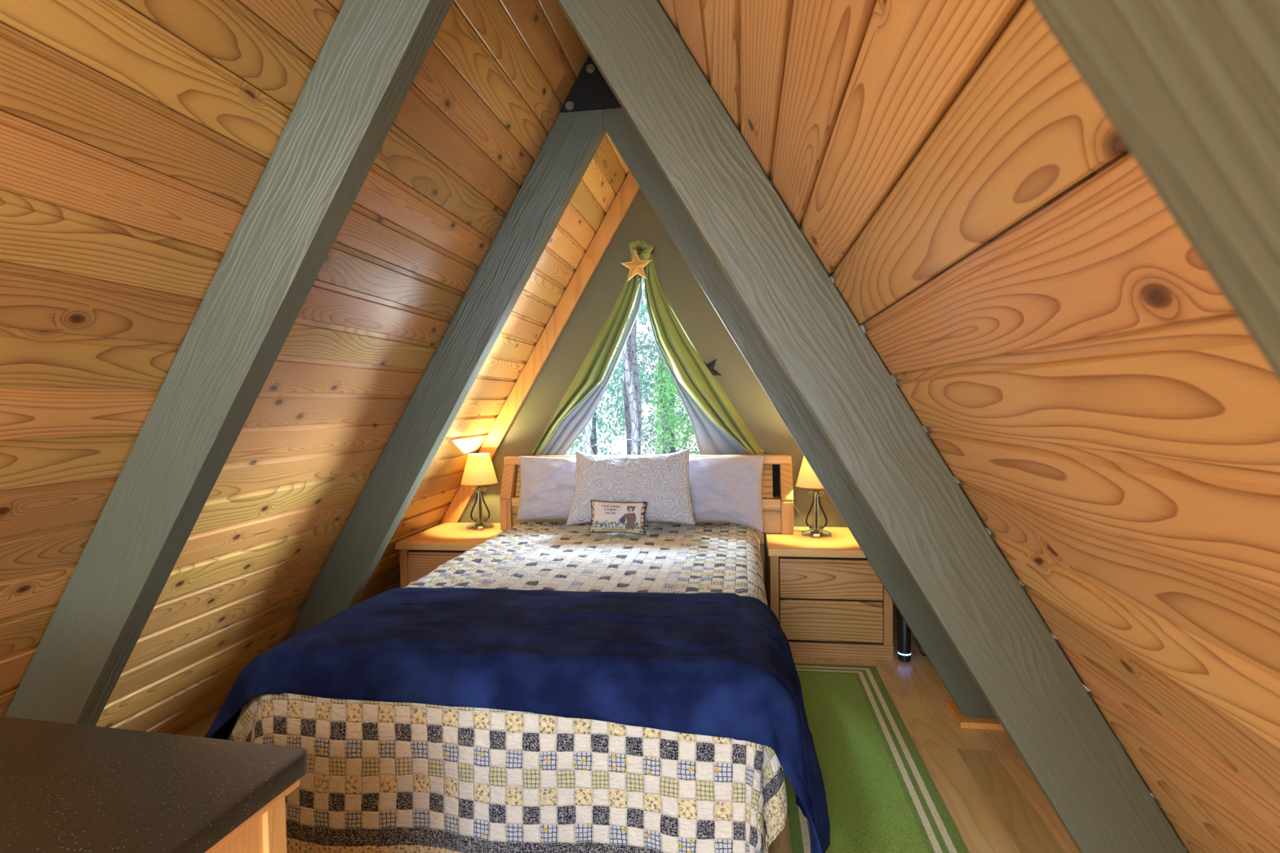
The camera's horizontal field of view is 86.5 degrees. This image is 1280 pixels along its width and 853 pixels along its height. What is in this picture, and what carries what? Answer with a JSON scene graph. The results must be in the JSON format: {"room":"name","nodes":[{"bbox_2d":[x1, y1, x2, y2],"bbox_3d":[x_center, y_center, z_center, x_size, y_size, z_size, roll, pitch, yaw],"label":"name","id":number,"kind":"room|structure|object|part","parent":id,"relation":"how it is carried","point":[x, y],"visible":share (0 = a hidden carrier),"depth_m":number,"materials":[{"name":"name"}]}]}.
{"room":"attic bedroom","nodes":[
{"label":"attic bedroom","id":0,"kind":"room"},
{"bbox_2d":[0,0,629,734],"bbox_3d":[-1.230,-0.148,0.910,1.627,2.729,6.424,-1,2,9],"label":"wall","id":1,"kind":"structure","parent":0,"point":[137,137],"depth_m":1.67,"materials":[{"name":"brown wood"}]},
{"bbox_2d":[4,0,453,726],"bbox_3d":[-1.099,-0.160,1.650,1.585,2.698,0.075,-1,2,9],"label":"beam","id":2,"kind":"structure","parent":1,"relation":"attached to","point":[374,51],"depth_m":1.60,"materials":[{"name":"green paint"}]},
{"bbox_2d":[285,109,606,639],"bbox_3d":[-0.912,-0.205,2.897,1.585,2.698,0.075,-1,2,9],"label":"beam","id":3,"kind":"structure","parent":1,"relation":"attached to","point":[574,139],"depth_m":2.84,"materials":[{"name":"green paint"}]},
{"bbox_2d":[177,620,1079,852],"bbox_3d":[-0.396,1.206,0.867,3.249,0.001,6.491,-1,2,9],"label":"floor","id":4,"kind":"structure","parent":0,"point":[991,797],"depth_m":2.25,"materials":[{"name":"laminate"}]},
{"bbox_2d":[0,715,307,852],"bbox_3d":[-0.938,0.842,0.796,0.863,0.747,0.555,0,2,12],"label":"dresser","id":5,"kind":"object","parent":4,"relation":"on","point":[65,788],"visible":1,"depth_m":0.88,"materials":[{"name":"black stone"}]},
{"bbox_3d":[-0.553,0.839,0.717,0.013,0.649,0.423,0,2,12],"label":"panel","id":6,"kind":"part","parent":5,"relation":"part of","materials":[{"name":"brown wood"}]},
{"bbox_3d":[-0.939,0.508,0.790,0.835,0.018,0.520,0,2,12],"label":"moulding","id":7,"kind":"part","parent":5,"relation":"part of","materials":[{"name":"brown wood"}]},
{"bbox_3d":[-0.509,0.855,0.944,0.037,0.699,0.037,0,2,12],"label":"corner post","id":8,"kind":"part","parent":5,"relation":"part of","materials":[{"name":"brown wood"}]},
{"bbox_2d":[395,522,504,588],"bbox_3d":[-1.000,0.853,3.817,0.461,0.523,0.606,-1,2,9],"label":"nightstand","id":9,"kind":"object","parent":4,"relation":"on","point":[423,553],"visible":0.27,"depth_m":3.56,"materials":[{"name":"brown wood"}]},
{"bbox_3d":[-1.197,0.873,3.860,0.042,0.486,0.573,-1,2,9],"label":"panel","id":10,"kind":"part","parent":9,"relation":"part of","materials":[{"name":"brown wood"}]},
{"bbox_3d":[-1.041,0.750,3.552,0.353,0.188,0.028,-1,2,9],"label":"drawer","id":11,"kind":"part","parent":9,"relation":"part of","materials":[{"name":"brown wood"}]},
{"bbox_2d":[460,453,497,529],"bbox_3d":[-0.927,0.373,3.932,0.212,0.427,0.212,-1,2,-13],"label":"table lamp","id":12,"kind":"object","parent":9,"relation":"on","point":[479,471],"visible":1,"depth_m":3.88,"materials":[{"name":"beige fabric"}]},
{"bbox_3d":[-0.956,0.466,3.928,0.050,0.174,0.009,-1,2,-13],"label":"scroll rod","id":13,"kind":"part","parent":12,"relation":"part of","materials":[{"name":"metal"}]},
{"bbox_3d":[-0.929,0.243,3.927,0.209,0.168,0.209,-1,2,-13],"label":"lamp shade","id":14,"kind":"part","parent":12,"relation":"part of","materials":[{"name":"white fabric"}]},
{"bbox_3d":[-0.918,0.466,3.904,0.009,0.174,0.050,-1,2,-13],"label":"scroll rod","id":15,"kind":"part","parent":12,"relation":"part of","materials":[{"name":"metal"}]},
{"bbox_3d":[-0.894,0.465,3.942,0.050,0.174,0.009,-1,2,-13],"label":"scroll rod","id":16,"kind":"part","parent":12,"relation":"part of","materials":[{"name":"metal"}]},
{"bbox_2d":[499,454,793,585],"bbox_3d":[-0.123,0.667,2.810,1.619,0.936,2.166,-1,2,9],"label":"bed","id":17,"kind":"object","parent":4,"relation":"on","point":[777,487],"visible":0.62,"depth_m":3.70,"materials":[{"name":"wood"}]},
{"bbox_2d":[227,521,787,852],"bbox_3d":[-0.259,0.840,2.686,1.535,0.580,2.073,-1,2,9],"label":"quilt","id":18,"kind":"object","parent":17,"relation":"on","point":[380,777],"visible":0.56,"depth_m":1.72,"materials":[{"name":"fabric"}]},
{"bbox_2d":[203,586,830,852],"bbox_3d":[-0.341,0.822,2.011,1.720,0.528,0.703,-1,2,9],"label":"throw blanket","id":19,"kind":"object","parent":18,"relation":"on","point":[716,664],"visible":0.94,"depth_m":1.75,"materials":[{"name":"blue fabric"}]},
{"bbox_2d":[515,456,576,520],"bbox_3d":[-0.340,0.333,3.680,0.666,0.342,0.212,-1,2,9],"label":"pillow","id":20,"kind":"object","parent":18,"relation":"on","point":[547,489],"visible":0.48,"depth_m":3.63,"materials":[{"name":"fabric"}]},
{"bbox_2d":[588,500,647,534],"bbox_3d":[-0.107,0.442,3.307,0.283,0.162,0.078,0,2,11],"label":"cushion","id":21,"kind":"object","parent":18,"relation":"on","point":[628,517],"visible":1,"depth_m":3.28,"materials":[{"name":"fabric"}]},
{"bbox_2d":[622,506,635,529],"bbox_3d":[-0.052,0.439,3.271,0.064,0.111,0.011,1,-10,9],"label":"print","id":22,"kind":"object","parent":21,"relation":"attached to","point":[628,512],"depth_m":3.27},
{"bbox_2d":[565,448,695,525],"bbox_3d":[-0.045,0.305,3.442,0.659,0.383,0.208,-1,2,9],"label":"pillow sham","id":23,"kind":"object","parent":18,"relation":"on","point":[660,481],"visible":0.87,"depth_m":3.38,"materials":[{"name":"grey fabric"}]},
{"bbox_2d":[688,455,764,533],"bbox_3d":[0.318,0.351,3.560,0.665,0.392,0.215,-1,2,9],"label":"pillow","id":24,"kind":"object","parent":18,"relation":"on","point":[722,489],"visible":0.61,"depth_m":3.48,"materials":[{"name":"fabric"}]},
{"bbox_3d":[-0.747,0.395,3.905,0.065,0.376,0.166,-1,2,9],"label":"post","id":25,"kind":"part","parent":17,"relation":"part of","materials":[{"name":"brown wood"}]},
{"bbox_3d":[-0.371,0.303,3.861,0.680,0.179,0.078,-1,2,9],"label":"sliding door","id":26,"kind":"part","parent":17,"relation":"part of","materials":[{"name":"brown wood"}]},
{"bbox_3d":[0.022,0.417,3.790,1.490,0.047,0.144,-1,2,9],"label":"shelf rail","id":27,"kind":"part","parent":17,"relation":"part of","materials":[{"name":"brown wood"}]},
{"bbox_3d":[0.021,0.750,3.759,1.490,0.619,0.021,-1,2,9],"label":"panel","id":28,"kind":"part","parent":17,"relation":"part of","materials":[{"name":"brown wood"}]},
{"bbox_3d":[0.024,0.187,3.818,1.613,0.048,0.096,-1,2,9],"label":"headboard","id":29,"kind":"part","parent":17,"relation":"part of","materials":[{"name":"brown wood"}]},
{"bbox_3d":[0.400,0.296,3.744,0.648,0.179,0.078,-1,2,9],"label":"sliding door","id":30,"kind":"part","parent":17,"relation":"part of","materials":[{"name":"brown wood"}]},
{"bbox_3d":[0.032,0.296,3.862,1.503,0.208,0.011,-1,2,9],"label":"panel","id":31,"kind":"part","parent":17,"relation":"part of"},
{"bbox_3d":[0.791,0.380,3.674,0.065,0.376,0.166,-1,2,9],"label":"post","id":32,"kind":"part","parent":17,"relation":"part of","materials":[{"name":"brown wood"}]},
{"bbox_2d":[764,526,893,660],"bbox_3d":[0.953,0.834,3.523,0.585,0.523,0.606,-1,2,9],"label":"nightstand","id":33,"kind":"object","parent":4,"relation":"on","point":[824,594],"visible":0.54,"depth_m":3.25,"materials":[{"name":"brown wood"}]},
{"bbox_3d":[0.695,0.855,3.576,0.042,0.486,0.573,-1,2,9],"label":"panel","id":34,"kind":"part","parent":33,"relation":"part of","materials":[{"name":"brown wood"}]},
{"bbox_2d":[793,456,831,537],"bbox_3d":[0.914,0.358,3.565,0.232,0.427,0.216,0,2,15],"label":"table lamp","id":35,"kind":"object","parent":33,"relation":"on","point":[806,478],"visible":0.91,"depth_m":3.54,"materials":[{"name":"beige fabric"}]},
{"bbox_3d":[0.921,0.228,3.557,0.209,0.168,0.209,0,2,15],"label":"lamp shade","id":36,"kind":"part","parent":35,"relation":"part of","materials":[{"name":"white fabric"}]},
{"bbox_3d":[0.893,0.451,3.572,0.050,0.174,0.009,0,2,15],"label":"scroll rod","id":37,"kind":"part","parent":35,"relation":"part of","materials":[{"name":"metal"}]},
{"bbox_3d":[0.916,0.452,3.534,0.009,0.174,0.050,0,2,15],"label":"scroll rod","id":38,"kind":"part","parent":35,"relation":"part of","materials":[{"name":"metal"}]},
{"bbox_3d":[0.955,0.450,3.556,0.050,0.174,0.009,0,2,15],"label":"scroll rod","id":39,"kind":"part","parent":35,"relation":"part of","materials":[{"name":"metal"}]},
{"bbox_3d":[0.915,0.931,3.265,0.477,0.191,0.028,-1,2,9],"label":"drawer","id":40,"kind":"part","parent":33,"relation":"part of","materials":[{"name":"brown wood"}]},
{"bbox_3d":[0.912,0.731,3.258,0.477,0.188,0.028,-1,2,9],"label":"drawer","id":41,"kind":"part","parent":33,"relation":"part of","materials":[{"name":"brown wood"}]},
{"bbox_3d":[1.216,0.850,3.497,0.042,0.486,0.573,-1,2,9],"label":"panel","id":42,"kind":"part","parent":33,"relation":"part of","materials":[{"name":"brown wood"}]},
{"bbox_2d":[784,662,968,852],"bbox_3d":[0.720,1.135,2.314,0.468,0.009,1.693,-1,2,9],"label":"rug","id":43,"kind":"object","parent":4,"relation":"on","point":[882,797],"visible":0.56,"depth_m":2.21,"materials":[{"name":"green fabric"}]},
{"bbox_2d":[897,610,926,662],"bbox_3d":[1.320,0.960,3.213,0.213,0.282,0.057,-1,2,-10],"label":"tower speaker","id":44,"kind":"object","parent":4,"relation":"on","point":[904,631],"visible":0.77,"depth_m":3.18},
{"bbox_2d":[450,175,897,620],"bbox_3d":[0.056,-0.300,4.004,3.281,2.800,0.116,-1,2,9],"label":"wall","id":45,"kind":"structure","parent":0,"point":[698,317],"depth_m":3.91,"materials":[{"name":"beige paint"}]},
{"bbox_2d":[440,170,639,524],"bbox_3d":[-0.740,-0.247,4.046,1.585,2.699,0.036,-1,2,9],"label":"trim","id":46,"kind":"structure","parent":45,"relation":"attached to","point":[629,188],"depth_m":3.99,"materials":[{"name":"brown wood"}]},
{"bbox_2d":[530,254,642,455],"bbox_3d":[-0.393,-0.281,3.966,0.824,1.422,0.101,-1,2,9],"label":"curtain","id":47,"kind":"object","parent":45,"relation":"hanging from","point":[578,405],"visible":0.79,"depth_m":3.95,"materials":[{"name":"green fabric"}]},
{"bbox_2d":[629,237,653,260],"bbox_3d":[0.004,-0.991,3.830,0.111,0.141,0.123,-2,2,-34],"label":"rosette","id":48,"kind":"object","parent":45,"relation":"attached to","point":[644,255],"visible":0.89,"depth_m":3.81,"materials":[{"name":"green fabric"}]},
{"bbox_2d":[620,245,652,280],"bbox_3d":[-0.021,-0.907,3.779,0.177,0.194,0.026,-1,2,5],"label":"star ornament","id":49,"kind":"object","parent":48,"relation":"hanging from","point":[636,266],"visible":1,"depth_m":3.77,"materials":[{"name":"gold metal"}]},
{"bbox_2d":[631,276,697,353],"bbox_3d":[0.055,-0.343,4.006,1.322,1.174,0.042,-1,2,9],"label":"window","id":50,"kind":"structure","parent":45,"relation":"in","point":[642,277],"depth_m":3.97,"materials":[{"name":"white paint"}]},
{"bbox_2d":[702,358,721,375],"bbox_3d":[0.385,-0.313,3.887,0.166,0.159,0.008,-1,2,9],"label":"star","id":51,"kind":"object","parent":45,"relation":"attached to","point":[710,366],"visible":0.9,"depth_m":3.88,"materials":[{"name":"metal"}]},
{"bbox_2d":[644,253,802,516],"bbox_3d":[0.464,-0.243,3.840,0.878,1.512,0.101,-1,2,9],"label":"curtain","id":52,"kind":"object","parent":45,"relation":"hanging from","point":[718,428],"visible":0.84,"depth_m":3.87,"materials":[{"name":"green fabric"}]},
{"bbox_2d":[657,0,1279,852],"bbox_3d":[0.377,-0.164,0.668,1.627,2.729,6.424,-1,2,9],"label":"wall","id":53,"kind":"structure","parent":0,"point":[1107,415],"depth_m":0.72,"materials":[{"name":"brown wood"}]},
{"bbox_2d":[602,107,1004,730],"bbox_3d":[0.674,-0.221,2.660,1.622,2.698,0.187,-1,2,9],"label":"beam","id":54,"kind":"structure","parent":53,"relation":"attached to","point":[969,708],"depth_m":2.64,"materials":[{"name":"green paint"}]},
{"bbox_2d":[559,54,622,112],"bbox_3d":[-0.153,-1.405,2.687,0.347,0.291,0.021,-1,2,9],"label":"gusset plate","id":55,"kind":"object","parent":54,"relation":"attached to","point":[590,91],"visible":0.48,"depth_m":2.70,"materials":[{"name":"black metal"}]},
{"bbox_2d":[556,0,1186,852],"bbox_3d":[0.469,-0.175,1.414,1.585,2.698,0.075,-1,2,9],"label":"beam","id":56,"kind":"structure","parent":53,"relation":"attached to","point":[1094,789],"depth_m":1.38,"materials":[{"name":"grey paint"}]},
{"bbox_2d":[1031,0,1279,381],"bbox_3d":[0.269,-0.127,0.083,1.585,2.698,0.075,-1,2,9],"label":"beam","id":57,"kind":"structure","parent":53,"relation":"attached to","point":[1191,88],"depth_m":0.13,"materials":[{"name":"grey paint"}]},
{"label":"outside","id":58,"kind":"structure","parent":0,"visible":0},
{"bbox_2d":[565,422,699,455],"bbox_3d":[-0.617,0.460,27.383,41.500,0.087,45.692,-1,2,9],"label":"ground","id":59,"kind":"structure","parent":58,"point":[620,446],"depth_m":23.42,"materials":[{"name":"white snow"}]},
{"bbox_2d":[564,343,651,455],"bbox_3d":[-1.167,-2.082,16.067,2.863,6.066,1.718,-1,2,9],"label":"pine tree","id":60,"kind":"object","parent":59,"relation":"on","point":[593,438],"visible":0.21,"depth_m":16.03,"materials":[{"name":"green plant"}]},
{"bbox_2d":[583,417,652,454],"bbox_3d":[-0.228,0.430,7.141,0.812,1.470,0.106,0,2,18],"label":"pine tree","id":61,"kind":"object","parent":59,"relation":"on","point":[587,442],"visible":0.34,"depth_m":7.19,"materials":[{"name":"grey plant"}]},
{"bbox_2d":[615,316,631,454],"bbox_3d":[-0.329,-1.833,13.378,1.035,5.566,0.256,-1,2,9],"label":"pine tree","id":62,"kind":"object","parent":59,"relation":"on","point":[626,403],"visible":0.13,"depth_m":13.39,"materials":[{"name":"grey plant"}]},
{"bbox_2d":[615,323,638,454],"bbox_3d":[-0.319,-0.844,7.513,1.136,3.991,0.212,-1,2,9],"label":"pine tree","id":63,"kind":"object","parent":59,"relation":"on","point":[633,408],"visible":0.23,"depth_m":7.53,"materials":[{"name":"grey plant"}]},
{"bbox_2d":[616,285,655,454],"bbox_3d":[-0.014,-1.551,11.032,2.168,5.152,1.038,-1,2,9],"label":"pine tree","id":64,"kind":"object","parent":59,"relation":"on","point":[633,350],"visible":0.03,"depth_m":10.86,"materials":[{"name":"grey plant"}]},
{"bbox_2d":[612,313,691,454],"bbox_3d":[0.302,-1.077,9.072,1.450,4.321,0.510,-1,2,9],"label":"pine tree","id":65,"kind":"object","parent":59,"relation":"on","point":[663,393],"visible":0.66,"depth_m":9.07,"materials":[{"name":"green plant"}]},
{"bbox_2d":[611,306,699,454],"bbox_3d":[0.798,-2.334,17.429,3.189,6.532,1.739,-1,2,9],"label":"pine tree","id":66,"kind":"object","parent":59,"relation":"on","point":[651,354],"visible":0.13,"depth_m":17.40,"materials":[{"name":"bright green leaves"},{"name":"bark"}]},
{"bbox_2d":[665,367,699,453],"bbox_3d":[1.528,-2.323,15.650,2.200,6.459,1.702,-1,2,9],"label":"pine tree","id":67,"kind":"object","parent":59,"relation":"on","point":[688,427],"visible":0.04,"depth_m":15.59,"materials":[{"name":"green plant"}]}
]}

